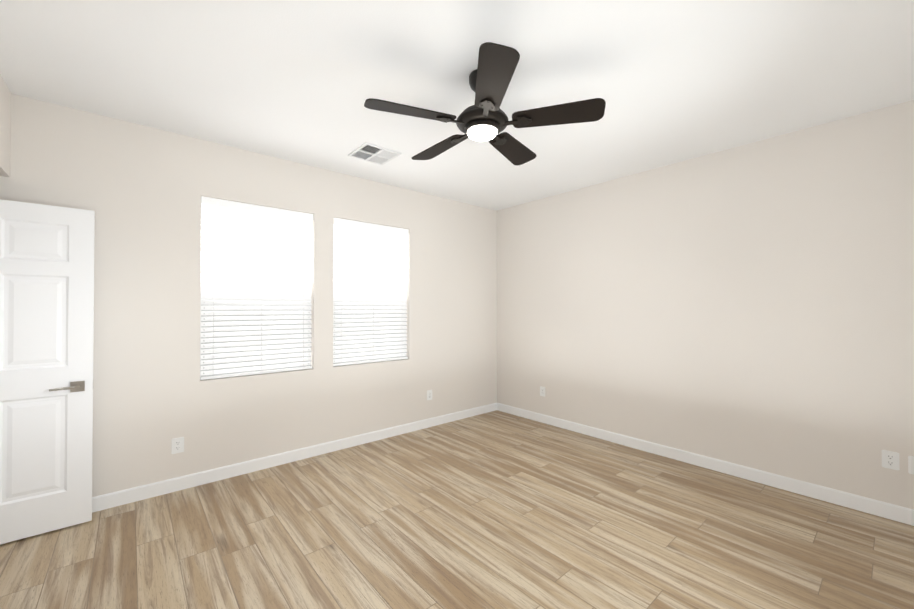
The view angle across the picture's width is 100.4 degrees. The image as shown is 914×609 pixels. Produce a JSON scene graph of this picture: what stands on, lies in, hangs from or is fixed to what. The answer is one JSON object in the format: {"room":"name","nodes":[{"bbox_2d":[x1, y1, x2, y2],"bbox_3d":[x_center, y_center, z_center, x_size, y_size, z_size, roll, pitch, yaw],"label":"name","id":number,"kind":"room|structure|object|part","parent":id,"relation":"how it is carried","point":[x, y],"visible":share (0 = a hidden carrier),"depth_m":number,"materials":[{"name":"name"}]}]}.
{"room":"empty bedroom","nodes":[
{"label":"empty bedroom","id":0,"kind":"room"},
{"bbox_2d":[0,74,10,176],"bbox_3d":[-1.464,0.033,0.732,0.120,2.750,4.240,0,-1,-41],"label":"wall","id":1,"kind":"structure","parent":0,"point":[5,125],"depth_m":2.29,"materials":[{"name":"paint"}]},
{"bbox_2d":[0,93,496,496],"bbox_3d":[-1.374,0.061,3.704,5.250,2.750,0.150,0,-1,-41],"label":"wall","id":2,"kind":"structure","parent":0,"point":[139,190],"depth_m":3.06,"materials":[{"name":"paint"}]},
{"bbox_2d":[171,437,183,453],"bbox_3d":[-2.146,1.083,2.927,0.078,0.116,0.008,0,-1,-41],"label":"electrical outlet","id":3,"kind":"object","parent":2,"relation":"attached to","point":[177,445],"visible":1,"depth_m":2.92,"materials":[{"name":"white plastic"}]},
{"bbox_2d":[200,205,310,376],"bbox_3d":[-1.777,-0.127,3.416,0.900,1.480,0.054,0,-1,-41],"label":"window","id":4,"kind":"structure","parent":2,"relation":"in","point":[202,206],"depth_m":3.11,"materials":[{"name":"white plastic"}]},
{"bbox_2d":[200,196,312,379],"bbox_3d":[-1.726,-0.129,3.355,0.892,1.471,0.074,0,-1,-41],"label":"window blind","id":5,"kind":"object","parent":4,"relation":"attached to","point":[256,304],"visible":0.98,"depth_m":3.32,"materials":[{"name":"white plastic"}]},
{"bbox_2d":[92,403,496,512],"bbox_3d":[-1.321,1.385,3.629,4.950,0.100,0.013,0,-1,-41],"label":"baseboard","id":6,"kind":"structure","parent":2,"relation":"attached to","point":[119,498],"depth_m":3.30,"materials":[{"name":"white wood"}]},
{"bbox_2d":[333,218,408,365],"bbox_3d":[-0.902,-0.122,4.062,0.882,1.471,0.074,0,-1,-41],"label":"window blind","id":7,"kind":"object","parent":2,"relation":"attached to","point":[369,302],"visible":0.85,"depth_m":4.04,"materials":[{"name":"white plastic"}]},
{"bbox_2d":[427,390,431,399],"bbox_3d":[-0.323,1.068,4.493,0.078,0.116,0.008,0,-1,-41],"label":"electrical outlet","id":8,"kind":"object","parent":2,"relation":"attached to","point":[429,394],"visible":1,"depth_m":4.49,"materials":[{"name":"white plastic"}]},
{"bbox_2d":[0,410,913,608],"bbox_3d":[0.056,1.450,2.026,5.250,0.060,4.540,0,-1,-41],"label":"floor","id":9,"kind":"structure","parent":0,"point":[496,509],"depth_m":2.29,"materials":[{"name":"brown wood"}]},
{"bbox_2d":[0,0,913,210],"bbox_3d":[0.056,-1.380,2.052,5.250,0.100,4.540,0,-1,-41],"label":"ceiling","id":10,"kind":"structure","parent":0,"point":[669,82],"depth_m":2.18,"materials":[{"name":"paint"}]},
{"bbox_2d":[348,142,401,164],"bbox_3d":[-0.722,-1.312,3.334,0.340,0.013,0.340,0,-1,-41],"label":"ceiling vent","id":11,"kind":"object","parent":10,"relation":"in","point":[372,153],"visible":1,"depth_m":3.32,"materials":[{"name":"white metal"}]},
{"bbox_2d":[364,42,605,165],"bbox_3d":[0.122,-1.146,2.250,1.297,0.364,1.250,0,-1,-41],"label":"fan","id":12,"kind":"object","parent":10,"relation":"hanging from","point":[484,118],"visible":1,"depth_m":2.09,"materials":[{"name":"black wood"}]},
{"bbox_3d":[-0.252,-1.046,2.067,0.492,0.042,0.286,0,-1,-41],"label":"blade","id":13,"kind":"part","parent":12,"relation":"part of","materials":[{"name":"black wood"}]},
{"bbox_3d":[-0.113,-1.041,2.545,0.171,0.042,0.495,0,-1,-41],"label":"blade","id":14,"kind":"part","parent":12,"relation":"part of","materials":[{"name":"black wood"}]},
{"bbox_3d":[0.147,-1.165,2.214,0.302,0.328,0.302,0,-1,-41],"label":"motor","id":15,"kind":"part","parent":12,"relation":"part of","materials":[{"name":"brown metal"}]},
{"bbox_3d":[0.166,-1.048,1.787,0.389,0.042,0.449,0,-1,-41],"label":"blade","id":16,"kind":"part","parent":12,"relation":"part of","materials":[{"name":"black wood"}]},
{"bbox_3d":[0.373,-1.041,2.572,0.496,0.042,0.263,0,-1,-41],"label":"blade","id":17,"kind":"part","parent":12,"relation":"part of","materials":[{"name":"black wood"}]},
{"bbox_3d":[0.559,-1.046,2.104,0.370,0.042,0.461,0,-1,-41],"label":"blade","id":18,"kind":"part","parent":12,"relation":"part of","materials":[{"name":"black wood"}]},
{"bbox_2d":[497,100,913,509],"bbox_3d":[2.039,0.060,3.644,0.150,2.750,4.390,0,-1,-41],"label":"wall","id":19,"kind":"structure","parent":0,"point":[750,305],"depth_m":3.16,"materials":[{"name":"paint"}]},
{"bbox_2d":[540,386,544,396],"bbox_3d":[1.049,1.065,4.667,0.008,0.116,0.078,0,-1,-41],"label":"electrical outlet","id":20,"kind":"object","parent":19,"relation":"attached to","point":[542,391],"visible":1,"depth_m":4.67,"materials":[{"name":"white plastic"}]},
{"bbox_2d":[497,403,913,525],"bbox_3d":[1.933,1.385,3.630,0.013,0.100,4.227,0,-1,-41],"label":"baseboard","id":21,"kind":"structure","parent":19,"relation":"attached to","point":[905,515],"depth_m":3.13,"materials":[{"name":"white wood"}]},
{"bbox_2d":[882,450,899,469],"bbox_3d":[2.882,1.035,2.532,0.008,0.116,0.078,0,-1,-41],"label":"electrical outlet","id":22,"kind":"object","parent":19,"relation":"attached to","point":[890,459],"visible":1,"depth_m":2.53,"materials":[{"name":"white plastic"}]},
{"bbox_2d":[908,456,913,474],"bbox_3d":[2.955,1.039,2.443,0.013,0.116,0.078,0,-1,-41],"label":"outlet","id":23,"kind":"object","parent":19,"relation":"attached to","point":[910,464],"visible":1,"depth_m":2.46,"materials":[{"name":"white plastic"}]},
{"label":"outside","id":24,"kind":"structure","parent":0,"visible":0},
{"bbox_2d":[205,206,399,247],"bbox_3d":[-1.674,-0.260,4.141,4.600,3.400,0.001,0,-1,-41],"label":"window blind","id":25,"kind":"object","parent":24,"point":[222,209],"depth_m":3.98,"materials":[{"name":"white plastic"}]},
{"bbox_3d":[-1.722,0.030,0.511,0.560,2.750,4.240,0,-1,-41],"label":"wall","id":26,"kind":"structure","parent":0,"visible":0},
{"bbox_2d":[0,199,94,543],"bbox_3d":[-2.745,0.395,2.216,0.912,2.030,0.139,0,-1,-41],"label":"door","id":27,"kind":"structure","parent":26,"relation":"in","point":[46,334],"depth_m":2.36,"materials":[{"name":"white wood"}]},
{"bbox_3d":[-2.473,0.527,2.449,0.194,0.066,0.139,0,-1,-41],"label":"handle","id":28,"kind":"part","parent":27,"relation":"part of","materials":[{"name":"grey metal"}]}
]}

